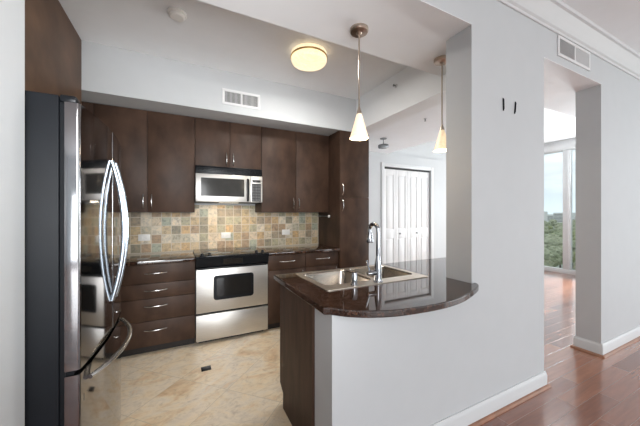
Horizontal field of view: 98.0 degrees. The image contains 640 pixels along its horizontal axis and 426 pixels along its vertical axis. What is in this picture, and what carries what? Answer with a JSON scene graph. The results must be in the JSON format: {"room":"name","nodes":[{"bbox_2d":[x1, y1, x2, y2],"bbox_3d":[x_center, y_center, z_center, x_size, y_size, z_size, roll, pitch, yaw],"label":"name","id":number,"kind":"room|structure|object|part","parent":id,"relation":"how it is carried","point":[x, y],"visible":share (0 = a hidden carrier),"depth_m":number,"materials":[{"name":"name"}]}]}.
{"room":"kitchen","nodes":[
{"label":"kitchen","id":0,"kind":"room"},
{"bbox_2d":[81,40,355,135],"bbox_3d":[-1.230,-1.403,3.209,3.510,0.655,0.640,0,0,-27],"label":"soffit","id":1,"kind":"structure","parent":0,"point":[113,76],"depth_m":2.86,"materials":[{"name":"paint"}]},
{"bbox_2d":[222,88,259,109],"bbox_3d":[-0.855,-1.240,3.033,0.406,0.167,0.010,0,0,-27],"label":"ceiling vent","id":2,"kind":"object","parent":1,"relation":"in","point":[229,97],"visible":1,"depth_m":3.03,"materials":[{"name":"metal"}]},
{"bbox_2d":[127,203,318,253],"bbox_3d":[-1.326,-0.180,3.569,3.860,3.100,0.110,0,0,-27],"label":"wall","id":3,"kind":"structure","parent":0,"point":[200,229],"depth_m":3.53,"materials":[{"name":"tile"}]},
{"bbox_2d":[81,101,194,211],"bbox_3d":[-2.159,-0.540,2.888,1.554,1.065,0.362,0,0,-27],"label":"upper cabinet","id":4,"kind":"object","parent":3,"relation":"attached to","point":[158,148],"visible":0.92,"depth_m":2.92,"materials":[{"name":"brown wood"}]},
{"bbox_3d":[-2.567,-0.540,2.702,0.659,1.065,0.329,0,0,-27],"label":"corner panel","id":5,"kind":"part","parent":4,"relation":"part of","materials":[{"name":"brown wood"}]},
{"bbox_3d":[-2.003,-0.540,2.810,0.438,1.058,0.018,0,0,-27],"label":"door","id":6,"kind":"part","parent":4,"relation":"part of","materials":[{"name":"brown wood"}]},
{"bbox_3d":[-1.603,-0.540,3.010,0.446,1.058,0.018,0,0,-27],"label":"door","id":7,"kind":"part","parent":4,"relation":"part of","materials":[{"name":"brown wood"}]},
{"bbox_2d":[138,234,149,240],"bbox_3d":[-2.001,0.280,3.164,0.116,0.074,0.009,0,0,-27],"label":"outlet","id":8,"kind":"object","parent":3,"relation":"attached to","point":[141,237],"visible":1,"depth_m":3.16,"materials":[{"name":"white plastic"}]},
{"bbox_2d":[221,232,230,237],"bbox_3d":[-1.205,0.285,3.562,0.116,0.074,0.009,0,0,-27],"label":"outlet","id":9,"kind":"object","parent":3,"relation":"attached to","point":[223,234],"visible":1,"depth_m":3.56,"materials":[{"name":"white plastic"}]},
{"bbox_2d":[195,117,260,169],"bbox_3d":[-1.127,-0.802,3.403,0.747,0.541,0.362,0,0,-27],"label":"upper cabinet","id":10,"kind":"object","parent":3,"relation":"attached to","point":[217,143],"visible":0.93,"depth_m":3.26,"materials":[{"name":"brown wood"}]},
{"bbox_3d":[-1.232,-0.802,3.196,0.368,0.534,0.018,0,0,-27],"label":"door","id":11,"kind":"part","parent":10,"relation":"part of","materials":[{"name":"brown wood"}]},
{"bbox_2d":[195,165,261,203],"bbox_3d":[-1.113,-0.324,3.374,0.744,0.410,0.424,0,0,-27],"label":"microwave","id":12,"kind":"object","parent":10,"relation":"attached to","point":[213,184],"visible":0.98,"depth_m":3.21,"materials":[{"name":"silver metal"}]},
{"bbox_3d":[-1.105,-0.284,3.198,0.599,0.314,0.029,0,0,-27],"label":"door","id":13,"kind":"part","parent":12,"relation":"part of","materials":[{"name":"silver metal"}]},
{"bbox_3d":[-0.851,-0.273,3.293,0.022,0.273,0.045,0,0,-27],"label":"handle","id":14,"kind":"part","parent":12,"relation":"part of","materials":[{"name":"black plastic"}]},
{"bbox_3d":[-0.772,-0.284,3.365,0.143,0.314,0.029,0,0,-27],"label":"control panel","id":15,"kind":"part","parent":12,"relation":"part of","materials":[{"name":"silver metal"}]},
{"bbox_3d":[-0.897,-0.802,3.363,0.368,0.534,0.018,0,0,-27],"label":"door","id":16,"kind":"part","parent":10,"relation":"part of","materials":[{"name":"brown wood"}]},
{"bbox_2d":[282,229,289,234],"bbox_3d":[-0.481,0.270,3.924,0.116,0.074,0.009,0,0,-27],"label":"outlet","id":17,"kind":"object","parent":3,"relation":"attached to","point":[287,231],"visible":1,"depth_m":3.93,"materials":[{"name":"white plastic"}]},
{"bbox_2d":[255,127,328,211],"bbox_3d":[-0.367,-0.540,3.783,0.946,1.065,0.362,0,0,-27],"label":"upper cabinet","id":18,"kind":"object","parent":3,"relation":"attached to","point":[294,165],"visible":1,"depth_m":3.63,"materials":[{"name":"brown wood"}]},
{"bbox_3d":[-0.524,-0.540,3.550,0.452,1.058,0.018,0,0,-27],"label":"door","id":19,"kind":"part","parent":18,"relation":"part of","materials":[{"name":"brown wood"}]},
{"bbox_3d":[-0.100,-0.540,3.762,0.484,1.058,0.018,0,0,-27],"label":"door","id":20,"kind":"part","parent":18,"relation":"part of","materials":[{"name":"brown wood"}]},
{"bbox_2d":[59,0,407,99],"bbox_3d":[-0.785,-1.620,2.319,3.510,0.220,1.350,0,0,-27],"label":"ceiling","id":21,"kind":"structure","parent":0,"point":[211,36],"depth_m":2.46,"materials":[{"name":"paint"}]},
{"bbox_2d":[167,7,186,21],"bbox_3d":[-1.080,-1.490,2.099,0.136,0.039,0.136,0,0,-27],"label":"smoke detector","id":22,"kind":"object","parent":21,"relation":"attached to","point":[177,14],"visible":1,"depth_m":2.07,"materials":[{"name":"white plastic"}]},
{"bbox_2d":[290,42,327,70],"bbox_3d":[-0.103,-1.450,2.605,0.348,0.119,0.348,0,0,-27],"label":"ceiling lamp","id":23,"kind":"object","parent":21,"relation":"attached to","point":[306,56],"visible":1,"depth_m":2.51,"materials":[{"name":"glass"}]},
{"bbox_2d":[0,0,639,425],"bbox_3d":[1.712,-0.180,2.279,10.500,3.100,0.194,0,0,-27],"label":"wall","id":24,"kind":"structure","parent":0,"point":[422,369],"depth_m":1.90,"materials":[{"name":"paint"}]},
{"bbox_2d":[430,371,546,425],"bbox_3d":[0.925,1.311,1.768,1.931,0.118,0.016,0,0,-27],"label":"baseboard","id":25,"kind":"structure","parent":24,"relation":"attached to","point":[467,416],"depth_m":1.89,"materials":[{"name":"paint"}]},
{"bbox_2d":[468,384,550,425],"bbox_3d":[0.941,1.361,1.757,1.949,0.019,0.019,0,0,-27],"label":"trim","id":26,"kind":"structure","parent":24,"relation":"attached to","point":[489,417],"depth_m":1.95,"materials":[{"name":"brown wood"}]},
{"bbox_2d":[496,0,639,80],"bbox_3d":[1.109,-1.538,1.807,8.800,0.133,0.112,0,0,-27],"label":"trim","id":27,"kind":"structure","parent":24,"relation":"attached to","point":[556,16],"depth_m":2.34,"materials":[{"name":"paint"}]},
{"bbox_2d":[557,34,589,70],"bbox_3d":[2.212,-1.383,2.415,0.572,0.170,0.010,0,0,-27],"label":"air vent","id":28,"kind":"object","parent":24,"relation":"in","point":[567,50],"visible":1,"depth_m":2.40,"materials":[{"name":"metal"}]},
{"bbox_2d":[570,336,639,357],"bbox_3d":[3.797,1.361,3.319,2.638,0.019,0.259,0,0,-27],"label":"trim","id":29,"kind":"structure","parent":24,"relation":"attached to","point":[625,345],"depth_m":2.77,"materials":[{"name":"brown wood"}]},
{"bbox_2d":[573,326,639,354],"bbox_3d":[3.806,1.311,3.324,2.619,0.118,0.222,0,0,-27],"label":"baseboard","id":30,"kind":"structure","parent":24,"relation":"attached to","point":[620,340],"depth_m":2.77,"materials":[{"name":"paint"}]},
{"bbox_2d":[198,0,445,75],"bbox_3d":[-0.398,-1.478,1.545,3.510,0.503,0.380,0,0,-27],"label":"ceiling","id":31,"kind":"structure","parent":0,"point":[386,38],"depth_m":1.83,"materials":[{"name":"paint"}]},
{"bbox_2d":[350,23,368,140],"bbox_3d":[0.261,-0.862,1.855,0.128,0.728,0.128,0,0,-27],"label":"pendant lamp","id":32,"kind":"object","parent":31,"relation":"hanging from","point":[358,30],"visible":1,"depth_m":1.84,"materials":[{"name":"white glass"}]},
{"bbox_3d":[0.261,-0.939,1.855,0.010,0.507,0.010,0,0,-27],"label":"rod","id":33,"kind":"part","parent":32,"relation":"part of","materials":[{"name":"silver metal"}]},
{"bbox_3d":[0.261,-0.579,1.855,0.128,0.162,0.128,0,0,-27],"label":"lamp shade","id":34,"kind":"part","parent":32,"relation":"part of","materials":[{"name":"white glass"}]},
{"bbox_2d":[433,55,445,151],"bbox_3d":[0.973,-0.862,2.217,0.128,0.728,0.128,0,0,-27],"label":"pendant lamp","id":35,"kind":"object","parent":31,"relation":"hanging from","point":[440,146],"visible":0.82,"depth_m":2.21,"materials":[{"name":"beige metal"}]},
{"bbox_3d":[0.973,-0.579,2.217,0.128,0.162,0.128,0,0,-27],"label":"lamp shade","id":36,"kind":"part","parent":35,"relation":"part of","materials":[{"name":"white glass"}]},
{"bbox_3d":[0.973,-0.939,2.217,0.010,0.507,0.010,0,0,-27],"label":"rod","id":37,"kind":"part","parent":35,"relation":"part of","materials":[{"name":"silver metal"}]},
{"bbox_2d":[120,270,639,425],"bbox_3d":[2.840,1.420,0.134,10.400,0.100,12.700,0,0,-27],"label":"floor","id":38,"kind":"structure","parent":0,"point":[242,386],"depth_m":2.23,"materials":[{"name":"tile"}]},
{"bbox_2d":[25,90,131,425],"bbox_3d":[-1.501,0.457,1.275,1.056,1.825,0.840,0,0,-27],"label":"refrigerator","id":39,"kind":"object","parent":38,"relation":"on","point":[77,220],"visible":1,"depth_m":1.07,"materials":[{"name":"silver metal"}]},
{"bbox_3d":[-1.040,0.092,1.270,0.076,1.040,0.417,0,0,-27],"label":"door","id":40,"kind":"part","parent":39,"relation":"part of","materials":[{"name":"silver metal"}]},
{"bbox_3d":[-1.134,0.970,1.459,0.076,0.676,0.840,0,0,-27],"label":"freezer drawer","id":41,"kind":"part","parent":39,"relation":"part of","materials":[{"name":"silver metal"}]},
{"bbox_3d":[-1.076,0.680,1.488,0.105,0.018,0.710,0,0,-27],"label":"handle","id":42,"kind":"part","parent":39,"relation":"part of","materials":[{"name":"metal"}]},
{"bbox_3d":[-1.229,0.092,1.648,0.076,1.040,0.417,0,0,-27],"label":"door","id":43,"kind":"part","parent":39,"relation":"part of","materials":[{"name":"silver metal"}]},
{"bbox_3d":[-1.055,0.092,1.451,0.072,0.730,0.017,0,0,-27],"label":"handle","id":44,"kind":"part","parent":39,"relation":"part of","materials":[{"name":"metal"}]},
{"bbox_3d":[-1.093,0.092,1.526,0.072,0.730,0.017,0,0,-27],"label":"handle","id":45,"kind":"part","parent":39,"relation":"part of","materials":[{"name":"metal"}]},
{"bbox_2d":[121,261,194,356],"bbox_3d":[-2.101,0.931,2.763,1.547,0.876,0.637,0,0,-27],"label":"base cabinet","id":46,"kind":"object","parent":38,"relation":"on","point":[158,300],"visible":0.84,"depth_m":2.71,"materials":[{"name":"brown wood"}]},
{"bbox_3d":[-1.595,1.163,2.707,0.691,0.238,0.018,0,0,-27],"label":"drawer","id":47,"kind":"part","parent":46,"relation":"part of","materials":[{"name":"brown wood"}]},
{"bbox_3d":[-1.595,0.933,2.707,0.691,0.213,0.018,0,0,-27],"label":"drawer","id":48,"kind":"part","parent":46,"relation":"part of","materials":[{"name":"brown wood"}]},
{"bbox_3d":[-1.595,0.752,2.707,0.691,0.141,0.018,0,0,-27],"label":"drawer","id":49,"kind":"part","parent":46,"relation":"part of","materials":[{"name":"brown wood"}]},
{"bbox_3d":[-1.595,0.587,2.707,0.691,0.182,0.018,0,0,-27],"label":"drawer","id":50,"kind":"part","parent":46,"relation":"part of","materials":[{"name":"brown wood"}]},
{"bbox_2d":[126,250,194,265],"bbox_3d":[-2.102,0.473,2.767,1.548,0.035,0.629,0,0,-27],"label":"countertop","id":51,"kind":"structure","parent":46,"relation":"on","point":[175,256],"depth_m":2.85,"materials":[{"name":"stone"}]},
{"bbox_2d":[201,365,210,371],"bbox_3d":[-1.002,1.368,2.446,0.080,0.004,0.072,0,0,-27],"label":"floor plate","id":52,"kind":"object","parent":38,"relation":"on","point":[205,368],"visible":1,"depth_m":2.44,"materials":[{"name":"black plastic"}]},
{"bbox_2d":[193,246,268,342],"bbox_3d":[-1.062,0.891,3.265,0.758,0.956,0.666,0,0,-27],"label":"range","id":53,"kind":"object","parent":38,"relation":"on","point":[231,284],"visible":1,"depth_m":2.99,"materials":[{"name":"silver metal"}]},
{"bbox_2d":[193,246,268,259],"bbox_3d":[-1.065,0.465,3.271,0.758,0.040,0.653,0,0,-27],"label":"cooktop","id":54,"kind":"object","parent":53,"relation":"in","point":[251,252],"depth_m":3.09,"materials":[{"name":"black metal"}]},
{"bbox_3d":[-0.937,1.190,3.016,0.748,0.270,0.034,0,0,-27],"label":"storage drawer","id":55,"kind":"part","parent":53,"relation":"part of","materials":[{"name":"silver metal"}]},
{"bbox_3d":[-0.937,0.810,3.016,0.748,0.450,0.034,0,0,-27],"label":"oven door","id":56,"kind":"part","parent":53,"relation":"part of","materials":[{"name":"silver metal"}]},
{"bbox_3d":[-0.923,0.573,2.987,0.712,0.018,0.028,0,0,-27],"label":"oven handle","id":57,"kind":"part","parent":53,"relation":"part of","materials":[{"name":"silver metal"}]},
{"bbox_3d":[-0.929,0.517,3.000,0.752,0.125,0.073,0,0,-27],"label":"control panel","id":58,"kind":"part","parent":53,"relation":"part of","materials":[{"name":"black plastic"}]},
{"bbox_3d":[-0.925,0.785,3.000,0.358,0.194,0.001,0,0,-27],"label":"glass","id":59,"kind":"part","parent":53,"relation":"part of","materials":[{"name":"black glass"}]},
{"bbox_2d":[267,253,304,328],"bbox_3d":[-0.516,0.931,3.555,0.470,0.876,0.637,0,0,-27],"label":"base cabinet","id":60,"kind":"object","parent":38,"relation":"on","point":[291,263],"visible":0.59,"depth_m":3.25,"materials":[{"name":"brown wood"}]},
{"bbox_3d":[-0.393,0.581,3.308,0.466,0.170,0.018,0,0,-27],"label":"drawer","id":61,"kind":"part","parent":60,"relation":"part of","materials":[{"name":"brown wood"}]},
{"bbox_2d":[258,244,339,255],"bbox_3d":[-0.307,0.473,3.664,0.949,0.035,0.629,0,0,-27],"label":"countertop","id":62,"kind":"structure","parent":60,"relation":"on","point":[303,248],"depth_m":3.54,"materials":[{"name":"stone"}]},
{"bbox_2d":[280,284,314,425],"bbox_3d":[0.677,0.931,2.201,1.900,0.876,0.585,0,0,-27],"label":"base cabinet","id":63,"kind":"object","parent":38,"relation":"on","point":[297,317],"visible":0.03,"depth_m":1.72,"materials":[{"name":"brown wood"}]},
{"bbox_2d":[274,257,478,317],"bbox_3d":[0.747,0.473,2.035,1.933,0.034,1.003,0,0,-27],"label":"countertop","id":64,"kind":"structure","parent":63,"relation":"on","point":[434,292],"depth_m":1.57,"materials":[{"name":"stone"}]},
{"bbox_2d":[296,264,427,290],"bbox_3d":[0.296,0.545,2.032,0.823,0.188,0.520,0,0,-27],"label":"sink","id":65,"kind":"object","parent":64,"relation":"in","point":[333,279],"visible":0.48,"depth_m":2.13,"materials":[{"name":"metal"}]},
{"bbox_3d":[0.114,0.545,1.974,0.366,0.187,0.391,0,0,-27],"label":"bowl","id":66,"kind":"part","parent":65,"relation":"part of","materials":[{"name":"metal"}]},
{"bbox_2d":[351,272,357,285],"bbox_3d":[0.216,0.410,1.742,0.048,0.080,0.048,0,0,-27],"label":"air gap","id":67,"kind":"object","parent":65,"relation":"on","point":[353,274],"visible":1,"depth_m":1.73,"materials":[{"name":"silver metal"}]},
{"bbox_3d":[0.459,0.545,2.147,0.349,0.187,0.391,0,0,-27],"label":"bowl","id":68,"kind":"part","parent":65,"relation":"part of","materials":[{"name":"metal"}]},
{"bbox_2d":[366,222,382,282],"bbox_3d":[0.338,0.256,1.837,0.121,0.389,0.130,0,0,-27],"label":"faucet","id":69,"kind":"object","parent":64,"relation":"on","point":[377,272],"visible":1,"depth_m":1.81,"materials":[{"name":"silver metal"}]},
{"bbox_3d":[0.333,0.354,1.797,0.075,0.102,0.034,0,0,-27],"label":"lever","id":70,"kind":"part","parent":69,"relation":"part of","materials":[{"name":"silver metal"}]},
{"bbox_3d":[0.359,0.175,1.852,0.027,0.229,0.103,0,0,-34],"label":"spout","id":71,"kind":"part","parent":69,"relation":"part of","materials":[{"name":"silver metal"}]},
{"bbox_2d":[305,251,338,271],"bbox_3d":[-0.093,0.931,3.766,0.468,0.876,0.637,0,0,-27],"label":"base cabinet","id":72,"kind":"object","parent":38,"relation":"on","point":[319,260],"visible":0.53,"depth_m":3.50,"materials":[{"name":"brown wood"}]},
{"bbox_3d":[0.030,0.977,3.519,0.464,0.611,0.018,0,0,-27],"label":"door","id":73,"kind":"part","parent":72,"relation":"part of","materials":[{"name":"brown wood"}]},
{"bbox_2d":[319,130,368,267],"bbox_3d":[0.332,0.148,3.965,0.460,2.442,0.662,0,0,-27],"label":"pantry cabinet","id":74,"kind":"object","parent":38,"relation":"on","point":[346,229],"visible":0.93,"depth_m":3.70,"materials":[{"name":"brown wood"}]},
{"bbox_3d":[0.461,-0.640,3.707,0.456,0.861,0.018,0,0,-27],"label":"door","id":75,"kind":"part","parent":74,"relation":"part of","materials":[{"name":"brown wood"}]},
{"bbox_3d":[0.461,0.535,3.707,0.456,1.480,0.018,0,0,-27],"label":"door","id":76,"kind":"part","parent":74,"relation":"part of","materials":[{"name":"brown wood"}]},
{"bbox_2d":[369,141,445,264],"bbox_3d":[2.377,-0.180,6.583,5.460,3.100,0.550,0,0,-27],"label":"wall","id":77,"kind":"structure","parent":0,"point":[423,155],"depth_m":6.29,"materials":[{"name":"paint"}]},
{"bbox_2d":[381,162,433,263],"bbox_3d":[1.914,0.165,6.072,1.495,2.410,0.090,0,0,-27],"label":"door","id":78,"kind":"structure","parent":77,"relation":"in","point":[404,192],"depth_m":6.05,"materials":[{"name":"paint"}]},
{"bbox_2d":[356,66,574,153],"bbox_3d":[2.909,-1.407,5.239,5.710,0.645,4.030,0,0,-27],"label":"ceiling","id":79,"kind":"structure","parent":0,"point":[394,114],"depth_m":3.22,"materials":[{"name":"paint"}]},
{"bbox_2d":[378,138,388,148],"bbox_3d":[1.051,-1.145,4.606,0.182,0.178,0.110,0,0,-27],"label":"spot lamp","id":80,"kind":"object","parent":79,"relation":"hanging from","point":[380,146],"visible":1,"depth_m":4.57,"materials":[{"name":"grey metal"}]},
{"bbox_2d":[345,0,599,91],"bbox_3d":[0.814,-1.231,1.830,4.100,0.008,0.194,0,0,-27],"label":"ceiling","id":81,"kind":"structure","parent":0,"point":[420,15],"depth_m":1.79,"materials":[{"name":"paint"}]},
{"bbox_2d":[432,108,574,142],"bbox_3d":[3.602,-1.695,5.821,3.950,0.070,3.710,0,0,-27],"label":"ceiling","id":82,"kind":"structure","parent":0,"point":[558,126],"depth_m":5.33,"materials":[{"name":"paint"}]},
{"bbox_2d":[561,0,639,52],"bbox_3d":[3.024,-1.667,-2.023,8.800,0.125,8.676,0,0,-27],"label":"ceiling","id":83,"kind":"structure","parent":0,"point":[619,18],"depth_m":2.26,"materials":[{"name":"paint"}]},
{"bbox_3d":[6.452,-0.180,4.649,0.100,3.100,0.194,0,0,-27],"label":"wall","id":84,"kind":"structure","parent":0,"visible":0},
{"bbox_2d":[544,138,574,274],"bbox_3d":[5.628,-0.145,6.142,0.140,3.030,3.213,0,0,-27],"label":"window","id":85,"kind":"structure","parent":84,"relation":"in","point":[566,146],"depth_m":6.24,"materials":[{"name":"paint"}]},
{"label":"outside","id":86,"kind":"structure","parent":0,"visible":0},
{"bbox_3d":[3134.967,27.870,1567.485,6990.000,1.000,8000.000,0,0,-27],"label":"ground","id":87,"kind":"structure","parent":86,"visible":0},
{"bbox_2d":[544,212,547,221],"bbox_3d":[618.004,11.620,786.117,30.100,31.500,30.000,0,0,-27],"label":"building","id":88,"kind":"structure","parent":87,"relation":"on","point":[545,213],"depth_m":776.84,"materials":[{"name":"concrete"}]},
{"bbox_2d":[544,244,553,266],"bbox_3d":[75.600,18.928,99.311,12.676,16.928,15.207,0,0,38],"label":"tree","id":89,"kind":"object","parent":87,"relation":"on","point":[548,255],"visible":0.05,"depth_m":94.59,"materials":[{"name":"green plant"}]},
{"bbox_2d":[544,234,558,239],"bbox_3d":[152.361,20.691,181.926,10.029,13.394,12.032,0,0,40],"label":"tree","id":90,"kind":"object","parent":87,"relation":"on","point":[552,235],"visible":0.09,"depth_m":180.86,"materials":[{"name":"green plant"}]},
{"bbox_2d":[548,219,556,225],"bbox_3d":[409.512,19.010,488.926,12.554,16.766,15.061,0,0,10],"label":"tree","id":91,"kind":"object","parent":87,"relation":"on","point":[553,221],"visible":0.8,"depth_m":485.19,"materials":[{"name":"green plant"}]},
{"bbox_2d":[544,237,562,247],"bbox_3d":[129.795,20.243,153.293,12.839,14.292,10.702,0,0,-36],"label":"tree","id":92,"kind":"object","parent":87,"relation":"on","point":[554,241],"visible":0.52,"depth_m":151.37,"materials":[{"name":"green plant"}]},
{"bbox_2d":[549,250,561,266],"bbox_3d":[98.892,21.661,120.800,8.298,11.449,9.743,0,0,-44],"label":"tree","id":93,"kind":"object","parent":87,"relation":"on","point":[556,259],"visible":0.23,"depth_m":116.69,"materials":[{"name":"green plant"}]},
{"bbox_2d":[555,231,562,236],"bbox_3d":[189.140,20.959,220.209,9.318,12.857,10.941,0,0,18],"label":"tree","id":94,"kind":"object","parent":87,"relation":"on","point":[559,233],"visible":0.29,"depth_m":217.28,"materials":[{"name":"green plant"}]},
{"bbox_2d":[548,245,573,267],"bbox_3d":[112.261,21.177,130.185,11.157,12.419,9.300,0,0,12],"label":"tree","id":95,"kind":"object","parent":87,"relation":"on","point":[559,249],"visible":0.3,"depth_m":128.59,"materials":[{"name":"green plant"}]},
{"bbox_2d":[553,213,574,221],"bbox_3d":[729.898,13.120,822.889,46.100,28.500,46.000,0,0,-27],"label":"building","id":96,"kind":"structure","parent":87,"relation":"on","point":[557,216],"depth_m":819.50,"materials":[{"name":"concrete"}]},
{"bbox_2d":[572,240,574,251],"bbox_3d":[151.061,21.528,166.375,9.969,11.715,8.491,0,0,7],"label":"tree","id":97,"kind":"object","parent":87,"relation":"on","point":[573,241],"visible":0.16,"depth_m":164.27,"materials":[{"name":"green plant"}]},
{"bbox_3d":[-2.457,-0.180,1.628,0.100,3.100,2.370,0,0,-27],"label":"wall","id":98,"kind":"structure","parent":0,"visible":0},
{"bbox_2d":[25,0,80,103],"bbox_3d":[-1.986,-0.999,1.521,0.643,1.017,1.697,0,0,-27],"label":"upper cabinet","id":99,"kind":"object","parent":98,"relation":"attached to","point":[52,43],"visible":0.53,"depth_m":1.86,"materials":[{"name":"brown wood"}]}
]}

